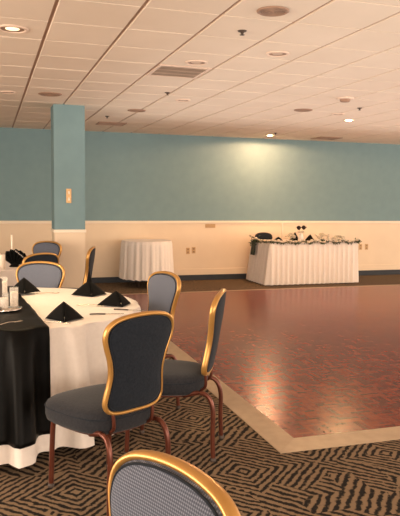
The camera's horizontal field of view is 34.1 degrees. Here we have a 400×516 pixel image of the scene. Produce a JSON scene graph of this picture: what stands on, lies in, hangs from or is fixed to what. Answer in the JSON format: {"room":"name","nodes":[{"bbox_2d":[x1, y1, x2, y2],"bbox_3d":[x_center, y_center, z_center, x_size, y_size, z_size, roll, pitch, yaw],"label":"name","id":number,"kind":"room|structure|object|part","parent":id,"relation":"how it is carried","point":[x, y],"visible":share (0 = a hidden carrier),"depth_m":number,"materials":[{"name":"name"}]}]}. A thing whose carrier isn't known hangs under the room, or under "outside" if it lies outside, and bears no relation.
{"room":"event hall","nodes":[
{"label":"event hall","id":0,"kind":"room"},
{"bbox_2d":[51,104,84,287],"bbox_3d":[-1.707,-0.610,8.435,0.385,2.667,0.380,-1,5,-18],"label":"wall column","id":1,"kind":"structure","parent":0,"point":[67,121],"depth_m":8.23,"materials":[{"name":"teal paint"}]},
{"bbox_2d":[51,228,85,232],"bbox_3d":[-1.710,-0.358,8.458,0.409,0.040,0.404,-1,5,-18],"label":"trim","id":2,"kind":"structure","parent":1,"relation":"attached to","point":[52,230],"depth_m":8.27,"materials":[{"name":"beige wood"}]},
{"bbox_2d":[66,189,70,202],"bbox_3d":[-1.655,-0.783,8.224,0.064,0.180,0.022,-1,5,-18],"label":"light switch","id":3,"kind":"object","parent":1,"relation":"attached to","point":[68,191],"visible":1,"depth_m":8.22,"materials":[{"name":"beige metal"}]},
{"bbox_2d":[0,0,399,143],"bbox_3d":[3.056,-1.577,4.277,17.500,0.131,16.500,-1,5,-18],"label":"ceiling","id":4,"kind":"structure","parent":0,"point":[79,33],"depth_m":5.70,"materials":[{"name":"tile"}]},
{"bbox_2d":[0,91,15,93],"bbox_3d":[-2.118,-1.826,7.195,0.180,0.011,0.180,-1,5,-18],"label":"recessed light","id":5,"kind":"object","parent":4,"relation":"in","point":[3,92],"visible":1,"depth_m":7.19,"materials":[{"name":"white metal"}]},
{"bbox_2d":[0,24,28,33],"bbox_3d":[-1.291,-1.574,4.490,0.220,0.011,0.220,-1,5,-18],"label":"recessed light","id":6,"kind":"object","parent":4,"relation":"in","point":[7,28],"visible":1,"depth_m":4.49,"materials":[{"name":"beige"}]},
{"bbox_3d":[-1.291,-1.575,4.489,0.099,0.004,0.099,-1,5,-18],"label":"bulb","id":7,"kind":"part","parent":6,"relation":"part of","materials":[{"name":"beige"}]},
{"bbox_2d":[38,92,61,96],"bbox_3d":[-1.678,-1.830,7.296,0.260,0.012,0.260,-1,5,-18],"label":"ceiling speaker","id":8,"kind":"object","parent":4,"relation":"attached to","point":[50,94],"visible":1,"depth_m":7.28},
{"bbox_2d":[41,93,58,95],"bbox_3d":[-1.678,-1.830,7.296,0.208,0.006,0.208,-1,5,-18],"label":"grille","id":9,"kind":"object","parent":8,"relation":"attached to","point":[42,94],"depth_m":7.28,"materials":[{"name":"brown metal"}]},
{"bbox_2d":[96,122,126,125],"bbox_3d":[-1.375,-2.079,10.100,0.430,0.012,0.350,-1,5,-18],"label":"ceiling vent","id":10,"kind":"object","parent":4,"relation":"in","point":[98,123],"visible":1,"depth_m":10.07,"materials":[{"name":"metal"}]},
{"bbox_2d":[128,109,145,111],"bbox_3d":[-0.832,-1.935,8.575,0.240,0.012,0.240,-1,5,-18],"label":"ceiling speaker","id":11,"kind":"object","parent":4,"relation":"attached to","point":[129,110],"visible":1,"depth_m":8.53},
{"bbox_2d":[146,64,211,78],"bbox_3d":[-0.199,-1.701,5.955,0.481,0.019,0.511,-1,5,-18],"label":"ceiling vent","id":12,"kind":"object","parent":4,"relation":"in","point":[163,70],"visible":0.98,"depth_m":5.93,"materials":[{"name":"metal"}]},
{"bbox_2d":[176,99,190,101],"bbox_3d":[-0.198,-1.844,7.628,0.180,0.011,0.180,-1,5,-18],"label":"recessed light","id":13,"kind":"object","parent":4,"relation":"in","point":[178,100],"visible":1,"depth_m":7.63,"materials":[{"name":"white metal"}]},
{"bbox_2d":[185,60,207,65],"bbox_3d":[-0.030,-1.653,5.526,0.200,0.011,0.200,-1,5,-18],"label":"recessed light","id":14,"kind":"object","parent":4,"relation":"in","point":[189,62],"visible":1,"depth_m":5.52,"materials":[{"name":"white metal"}]},
{"bbox_2d":[238,30,246,35],"bbox_3d":[0.290,-1.545,4.479,0.064,0.030,0.064,-1,5,-18],"label":"sprinkler head","id":15,"kind":"object","parent":4,"relation":"attached to","point":[242,32],"visible":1,"depth_m":4.47},
{"bbox_2d":[257,6,288,16],"bbox_3d":[0.447,-1.509,3.995,0.200,0.012,0.200,-1,5,-18],"label":"ceiling speaker","id":16,"kind":"object","parent":4,"relation":"attached to","point":[270,11],"visible":1,"depth_m":3.98},
{"bbox_2d":[260,9,285,15],"bbox_3d":[0.447,-1.509,3.995,0.160,0.006,0.160,-1,5,-18],"label":"grille","id":17,"kind":"object","parent":16,"relation":"attached to","point":[264,12],"depth_m":4.00,"materials":[{"name":"brown metal"}]},
{"bbox_2d":[266,51,289,56],"bbox_3d":[0.615,-1.613,5.159,0.190,0.011,0.190,-1,5,-18],"label":"recessed light","id":18,"kind":"object","parent":4,"relation":"in","point":[271,53],"visible":1,"depth_m":5.15,"materials":[{"name":"white metal"}]},
{"bbox_2d":[294,109,312,111],"bbox_3d":[1.323,-1.891,8.350,0.240,0.012,0.240,-1,5,-18],"label":"ceiling speaker","id":19,"kind":"object","parent":4,"relation":"attached to","point":[296,110],"visible":1,"depth_m":8.34},
{"bbox_2d":[310,137,340,139],"bbox_3d":[2.340,-2.213,12.061,0.450,0.012,0.400,-1,5,-18],"label":"ceiling vent","id":20,"kind":"object","parent":4,"relation":"in","point":[319,138],"visible":1,"depth_m":12.06,"materials":[{"name":"metal"}]},
{"bbox_2d":[336,97,353,102],"bbox_3d":[1.636,-1.780,7.354,0.200,0.047,0.200,-1,5,-18],"label":"smoke detector","id":21,"kind":"object","parent":4,"relation":"attached to","point":[342,99],"visible":1,"depth_m":7.30,"materials":[{"name":"white plastic"}]},
{"bbox_2d":[0,127,399,270],"bbox_3d":[0.477,-0.982,12.283,17.500,2.767,0.150,-1,5,-18],"label":"wall","id":22,"kind":"structure","parent":0,"point":[131,176],"depth_m":12.11,"materials":[{"name":"teal paint"}]},
{"bbox_2d":[0,221,399,223],"bbox_3d":[0.501,-0.672,12.224,17.500,0.050,0.032,-1,5,-18],"label":"trim","id":23,"kind":"structure","parent":22,"relation":"attached to","point":[1,222],"depth_m":11.98,"materials":[{"name":"beige wood"}]},
{"bbox_2d":[205,224,214,227],"bbox_3d":[0.193,-0.597,12.140,0.200,0.070,0.014,-1,5,-18],"label":"air vent","id":24,"kind":"object","parent":22,"relation":"in","point":[206,225],"visible":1,"depth_m":12.13,"materials":[{"name":"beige metal"}]},
{"bbox_2d":[91,264,399,277],"bbox_3d":[0.489,0.246,12.314,17.500,0.115,0.016,-1,5,-18],"label":"trim","id":25,"kind":"structure","parent":22,"relation":"attached to","point":[206,271],"depth_m":12.24,"materials":[{"name":"beige wood"}]},
{"bbox_2d":[91,270,399,282],"bbox_3d":[0.489,0.354,12.320,17.500,0.100,0.024,-1,5,-18],"label":"baseboard","id":26,"kind":"structure","parent":22,"relation":"attached to","point":[363,272],"depth_m":12.22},
{"bbox_2d":[0,274,399,515],"bbox_3d":[3.025,1.174,4.524,17.500,0.119,16.500,-1,5,-18],"label":"floor","id":27,"kind":"structure","parent":0,"point":[313,368],"depth_m":4.58,"materials":[{"name":"brown wood"}]},
{"bbox_2d":[16,261,64,287],"bbox_3d":[-1.350,0.535,5.201,0.502,0.974,0.606,1,5,4],"label":"banquet chair","id":28,"kind":"object","parent":27,"relation":"on","point":[42,274],"visible":0.27,"depth_m":5.40,"materials":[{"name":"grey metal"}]},
{"bbox_2d":[22,252,58,263],"bbox_3d":[-1.732,0.413,6.506,0.606,0.974,0.502,5,7,42],"label":"banquet chair","id":29,"kind":"object","parent":27,"relation":"on","point":[51,257],"visible":0.09,"depth_m":6.26,"materials":[{"name":"brown metal"}]},
{"bbox_3d":[-1.543,0.193,6.319,0.094,0.465,0.387,5,7,42],"label":"panel","id":30,"kind":"part","parent":29,"relation":"part of","materials":[{"name":"grey fabric"}]},
{"bbox_2d":[32,241,61,257],"bbox_3d":[-1.966,0.295,7.789,0.502,0.974,0.606,3,5,20],"label":"banquet chair","id":31,"kind":"object","parent":27,"relation":"on","point":[54,247],"visible":0.21,"depth_m":7.98,"materials":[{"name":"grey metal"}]},
{"bbox_2d":[33,242,59,254],"bbox_3d":[-1.885,0.039,7.986,0.387,0.465,0.099,3,5,20],"label":"cushion","id":32,"kind":"object","parent":31,"relation":"on","point":[39,247],"depth_m":7.98,"materials":[{"name":"fabric"}]},
{"bbox_2d":[61,246,95,288],"bbox_3d":[-1.458,0.355,7.181,0.606,0.974,0.502,1,5,-1],"label":"banquet chair","id":33,"kind":"object","parent":27,"relation":"on","point":[90,256],"visible":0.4,"depth_m":7.01,"materials":[{"name":"brown metal"}]},
{"bbox_3d":[-1.212,0.121,7.165,0.116,0.498,0.418,1,5,-1],"label":"frame","id":34,"kind":"part","parent":33,"relation":"part of","materials":[{"name":"gold metal"}]},
{"bbox_3d":[-1.205,0.121,7.165,0.094,0.465,0.387,1,5,-1],"label":"panel","id":35,"kind":"part","parent":33,"relation":"part of","materials":[{"name":"grey fabric"}]},
{"bbox_2d":[44,311,173,515],"bbox_3d":[-0.467,0.715,3.302,0.502,0.974,0.606,-4,7,-44],"label":"banquet chair","id":36,"kind":"object","parent":27,"relation":"on","point":[135,345],"visible":0.98,"depth_m":3.11,"materials":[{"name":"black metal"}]},
{"bbox_3d":[-0.737,0.992,3.357,0.114,0.396,0.032,4,6,34],"label":"leg","id":37,"kind":"part","parent":36,"relation":"part of","materials":[{"name":"brown metal"}]},
{"bbox_3d":[-0.502,0.758,3.344,0.488,0.123,0.490,-4,7,-44],"label":"seat","id":38,"kind":"part","parent":36,"relation":"part of","materials":[{"name":"fabric"}]},
{"bbox_3d":[-0.503,0.829,3.350,0.410,0.020,0.412,-4,7,-44],"label":"seat frame","id":39,"kind":"part","parent":36,"relation":"part of","materials":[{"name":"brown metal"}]},
{"bbox_3d":[-0.470,1.018,3.079,0.046,0.401,0.199,-4,7,-44],"label":"leg","id":40,"kind":"part","parent":36,"relation":"part of","materials":[{"name":"brown metal"}]},
{"bbox_3d":[-0.488,0.973,3.596,0.032,0.396,0.114,-3,6,-32],"label":"leg","id":41,"kind":"part","parent":36,"relation":"part of","materials":[{"name":"brown metal"}]},
{"bbox_3d":[-0.294,0.496,3.108,0.418,0.498,0.116,-4,7,-44],"label":"frame","id":42,"kind":"part","parent":36,"relation":"part of","materials":[{"name":"gold metal"}]},
{"bbox_3d":[-0.289,0.496,3.102,0.387,0.465,0.094,-4,7,-44],"label":"panel","id":43,"kind":"part","parent":36,"relation":"part of","materials":[{"name":"grey fabric"}]},
{"bbox_3d":[-0.221,0.999,3.318,0.201,0.401,0.035,5,7,40],"label":"leg","id":44,"kind":"part","parent":36,"relation":"part of","materials":[{"name":"brown metal"}]},
{"bbox_2d":[147,271,180,408],"bbox_3d":[-0.473,0.594,4.645,0.606,0.974,0.502,-3,6,-36],"label":"banquet chair","id":45,"kind":"object","parent":27,"relation":"on","point":[163,287],"visible":0.33,"depth_m":4.71,"materials":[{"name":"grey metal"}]},
{"bbox_2d":[148,273,176,312],"bbox_3d":[-0.283,0.347,4.762,0.099,0.465,0.387,-3,6,-36],"label":"chair back","id":46,"kind":"object","parent":45,"relation":"on","point":[162,287],"depth_m":4.73,"materials":[{"name":"fabric"}]},
{"bbox_3d":[-0.275,0.347,4.767,0.116,0.498,0.418,-3,6,-36],"label":"frame","id":47,"kind":"part","parent":45,"relation":"part of","materials":[{"name":"gold metal"}]},
{"bbox_3d":[-0.232,0.880,4.639,0.201,0.401,0.035,-2,6,-30],"label":"leg","id":48,"kind":"part","parent":45,"relation":"part of","materials":[{"name":"brown metal"}]},
{"bbox_2d":[108,449,240,515],"bbox_3d":[-0.259,0.909,1.175,0.606,0.974,0.502,-4,7,-40],"label":"banquet chair","id":49,"kind":"object","parent":27,"relation":"on","point":[142,482],"visible":1,"depth_m":1.32,"materials":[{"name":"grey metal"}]},
{"bbox_2d":[124,288,225,461],"bbox_3d":[-0.152,0.662,3.928,0.606,0.974,0.502,1,5,9],"label":"banquet chair","id":50,"kind":"object","parent":27,"relation":"on","point":[181,378],"visible":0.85,"depth_m":3.75,"materials":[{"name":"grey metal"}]},
{"bbox_3d":[-0.387,0.954,3.817,0.114,0.396,0.032,0,5,-3],"label":"leg","id":51,"kind":"part","parent":50,"relation":"part of","materials":[{"name":"brown metal"}]},
{"bbox_3d":[-0.205,0.778,3.948,0.412,0.020,0.410,1,5,9],"label":"seat frame","id":52,"kind":"part","parent":50,"relation":"part of","materials":[{"name":"brown metal"}]},
{"bbox_3d":[-0.204,0.708,3.942,0.490,0.123,0.488,1,5,9],"label":"seat","id":53,"kind":"part","parent":50,"relation":"part of","materials":[{"name":"fabric"}]},
{"bbox_3d":[-0.005,0.962,3.759,0.201,0.401,0.035,2,5,15],"label":"leg","id":54,"kind":"part","parent":50,"relation":"part of","materials":[{"name":"brown metal"}]},
{"bbox_3d":[0.090,0.432,3.870,0.116,0.498,0.418,1,5,9],"label":"frame","id":55,"kind":"part","parent":50,"relation":"part of","materials":[{"name":"gold metal"}]},
{"bbox_3d":[0.049,0.932,4.095,0.201,0.401,0.035,1,5,3],"label":"leg","id":56,"kind":"part","parent":50,"relation":"part of","materials":[{"name":"brown metal"}]},
{"bbox_3d":[0.097,0.432,3.869,0.094,0.465,0.387,1,5,9],"label":"panel","id":57,"kind":"part","parent":50,"relation":"part of","materials":[{"name":"grey fabric"}]},
{"bbox_2d":[255,232,272,239],"bbox_3d":[1.262,-0.028,12.269,0.422,0.886,0.546,-1,5,-13],"label":"chair","id":58,"kind":"object","parent":27,"relation":"on","point":[263,235],"visible":0.19,"depth_m":12.45,"materials":[{"name":"brown metal"}]},
{"bbox_3d":[-1.359,0.709,4.502,1.820,0.755,1.820,-1,5,-18],"label":"round table","id":59,"kind":"object","parent":27,"relation":"on","visible":0},
{"bbox_2d":[0,287,140,468],"bbox_3d":[-1.384,0.688,4.404,2.003,0.710,2.146,-1,5,-18],"label":"tablecloth","id":60,"kind":"object","parent":59,"relation":"on","point":[77,355],"visible":0.34,"depth_m":3.79,"materials":[{"name":"white fabric"}]},
{"bbox_2d":[9,278,40,293],"bbox_3d":[-1.353,0.203,5.019,0.191,0.118,0.166,4,6,32],"label":"napkin","id":61,"kind":"object","parent":60,"relation":"on","point":[23,285],"visible":0.95,"depth_m":4.97,"materials":[{"name":"black fabric"}]},
{"bbox_2d":[0,286,50,448],"bbox_3d":[-1.686,0.631,4.308,1.221,0.622,2.133,-1,5,-18],"label":"table runner","id":62,"kind":"object","parent":60,"relation":"on","point":[25,387],"visible":0.82,"depth_m":3.57,"materials":[{"name":"black fabric"}]},
{"bbox_2d":[0,304,21,312],"bbox_3d":[-1.284,0.325,4.216,0.260,0.012,0.260,-1,5,-18],"label":"tray","id":63,"kind":"object","parent":62,"relation":"on","point":[10,308],"visible":0.75,"depth_m":4.18,"materials":[{"name":"silver metal"}]},
{"bbox_2d":[0,278,1,309],"bbox_3d":[-1.292,0.229,4.120,0.080,0.200,0.040,-1,5,-13],"label":"table sign","id":64,"kind":"object","parent":63,"relation":"on","point":[0,278],"visible":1,"depth_m":4.12,"materials":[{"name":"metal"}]},
{"bbox_3d":[-1.291,0.189,4.116,0.080,0.120,0.012,-1,5,-13],"label":"frame","id":65,"kind":"part","parent":64,"relation":"part of","materials":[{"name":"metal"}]},
{"bbox_2d":[0,279,6,304],"bbox_3d":[-1.295,0.220,4.276,0.068,0.190,0.068,-1,5,-18],"label":"glass","id":66,"kind":"object","parent":63,"relation":"on","point":[4,283],"visible":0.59,"depth_m":4.25,"materials":[{"name":"clear glass"}]},
{"bbox_2d":[1,296,7,307],"bbox_3d":[-1.249,0.275,4.170,0.052,0.100,0.052,-1,5,-18],"label":"glass","id":67,"kind":"object","parent":63,"relation":"on","point":[4,300],"visible":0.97,"depth_m":4.15,"materials":[{"name":"white"}]},
{"bbox_2d":[10,291,17,305],"bbox_3d":[-1.207,0.254,4.234,0.056,0.130,0.056,-1,5,-18],"label":"glass","id":68,"kind":"object","parent":63,"relation":"on","point":[13,294],"visible":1,"depth_m":4.22,"materials":[{"name":"clear glass"}]},
{"bbox_2d":[45,301,82,321],"bbox_3d":[-0.829,0.315,3.985,0.192,0.113,0.173,4,6,35],"label":"napkin","id":69,"kind":"object","parent":60,"relation":"on","point":[63,310],"visible":1,"depth_m":3.93,"materials":[{"name":"black fabric"}]},
{"bbox_2d":[71,271,105,296],"bbox_3d":[-0.853,0.183,4.982,0.219,0.198,0.176,3,6,23],"label":"napkin","id":70,"kind":"object","parent":60,"relation":"on","point":[89,288],"visible":1,"depth_m":4.93,"materials":[{"name":"black fabric"}]},
{"bbox_2d":[90,313,123,314],"bbox_3d":[-0.593,0.356,4.157,0.218,0.010,0.016,0,5,-10],"label":"table knife","id":71,"kind":"object","parent":60,"relation":"on","point":[90,313],"visible":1,"depth_m":4.15,"materials":[{"name":"grey metal"}]},
{"bbox_3d":[-0.652,0.356,4.148,0.100,0.010,0.014,0,5,-10],"label":"handle","id":72,"kind":"part","parent":71,"relation":"part of","materials":[{"name":"grey metal"}]},
{"bbox_2d":[98,291,129,306],"bbox_3d":[-0.596,0.274,4.535,0.201,0.104,0.177,2,5,14],"label":"napkin","id":73,"kind":"object","parent":60,"relation":"on","point":[115,299],"visible":1,"depth_m":4.47,"materials":[{"name":"black fabric"}]},
{"bbox_2d":[114,308,145,310],"bbox_3d":[-0.466,0.343,4.314,0.218,0.010,0.016,2,5,12],"label":"table knife","id":74,"kind":"object","parent":60,"relation":"on","point":[114,308],"visible":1,"depth_m":4.32,"materials":[{"name":"grey metal"}]},
{"bbox_3d":[-2.833,0.478,6.883,1.820,0.755,1.820,-1,5,-18],"label":"round table","id":75,"kind":"object","parent":27,"relation":"on","visible":0},
{"bbox_2d":[0,261,20,286],"bbox_3d":[-2.831,0.459,6.883,1.966,0.730,1.965,-1,5,-18],"label":"tablecloth","id":76,"kind":"object","parent":75,"relation":"on","point":[8,274],"visible":0.13,"depth_m":6.63,"materials":[{"name":"white fabric"}]},
{"bbox_2d":[0,254,5,269],"bbox_3d":[-2.035,0.033,6.699,0.068,0.167,0.068,-1,5,-18],"label":"pillar candle","id":77,"kind":"object","parent":76,"relation":"on","point":[2,256],"visible":1,"depth_m":6.67,"materials":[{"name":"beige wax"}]},
{"bbox_2d":[5,249,25,266],"bbox_3d":[-1.974,-0.002,6.961,0.285,0.191,0.110,-2,6,-28],"label":"napkin","id":78,"kind":"object","parent":76,"relation":"on","point":[15,257],"visible":0.81,"depth_m":6.95,"materials":[{"name":"black fabric"}]},
{"bbox_3d":[1.921,0.064,12.085,1.690,0.752,0.800,-1,5,-18],"label":"head table","id":79,"kind":"object","parent":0,"visible":0},
{"bbox_2d":[246,239,358,284],"bbox_3d":[1.899,0.050,12.103,1.922,0.745,1.012,-1,5,-18],"label":"table skirt","id":80,"kind":"object","parent":79,"relation":"on","point":[315,263],"visible":0.79,"depth_m":11.67,"materials":[{"name":"fabric"}]},
{"bbox_2d":[285,232,296,240],"bbox_3d":[1.635,-0.383,11.724,0.166,0.177,0.207,5,7,38],"label":"bunch","id":81,"kind":"object","parent":80,"relation":"on","point":[289,233],"visible":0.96,"depth_m":11.70,"materials":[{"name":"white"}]},
{"bbox_2d":[296,225,306,240],"bbox_3d":[1.830,-0.443,11.765,0.212,0.294,0.152,-1,5,-18],"label":"flower vase","id":82,"kind":"object","parent":80,"relation":"on","point":[300,237],"visible":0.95,"depth_m":11.73,"materials":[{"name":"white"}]},
{"bbox_2d":[248,235,361,246],"bbox_3d":[1.908,-0.268,11.697,2.095,0.253,0.828,1,5,5],"label":"flower garland","id":83,"kind":"object","parent":80,"relation":"on","point":[357,240],"visible":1,"depth_m":11.63,"materials":[{"name":"green"}]},
{"bbox_2d":[250,238,257,254],"bbox_3d":[1.009,-0.209,11.963,0.112,0.302,0.200,-1,5,-18],"label":"ribbon","id":84,"kind":"object","parent":83,"relation":"hanging from","point":[252,252],"visible":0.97,"depth_m":11.95,"materials":[{"name":"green fabric"}]},
{"bbox_2d":[305,235,313,240],"bbox_3d":[2.020,-0.381,12.046,0.168,0.118,0.127,2,5,15],"label":"napkin","id":85,"kind":"object","parent":80,"relation":"on","point":[309,237],"visible":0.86,"depth_m":12.01,"materials":[{"name":"black fabric"}]},
{"bbox_2d":[316,232,329,240],"bbox_3d":[2.233,-0.387,11.905,0.317,0.167,0.190,-1,5,-18],"label":"bunch","id":86,"kind":"object","parent":80,"relation":"on","point":[321,233],"visible":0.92,"depth_m":11.87,"materials":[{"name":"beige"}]},
{"bbox_2d":[332,234,343,239],"bbox_3d":[2.544,-0.371,12.010,0.298,0.123,0.207,-1,5,-18],"label":"bunch","id":87,"kind":"object","parent":80,"relation":"on","point":[336,235],"visible":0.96,"depth_m":11.97,"materials":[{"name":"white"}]},
{"bbox_3d":[-0.927,0.100,11.320,0.820,0.754,0.820,-1,5,-18],"label":"side table","id":88,"kind":"object","parent":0,"visible":0},
{"bbox_2d":[119,239,173,280],"bbox_3d":[-0.925,0.022,11.314,0.960,0.660,0.962,-1,5,-18],"label":"tablecloth","id":89,"kind":"object","parent":88,"relation":"on","point":[139,258],"visible":0.94,"depth_m":10.93,"materials":[{"name":"white fabric"}]}
]}

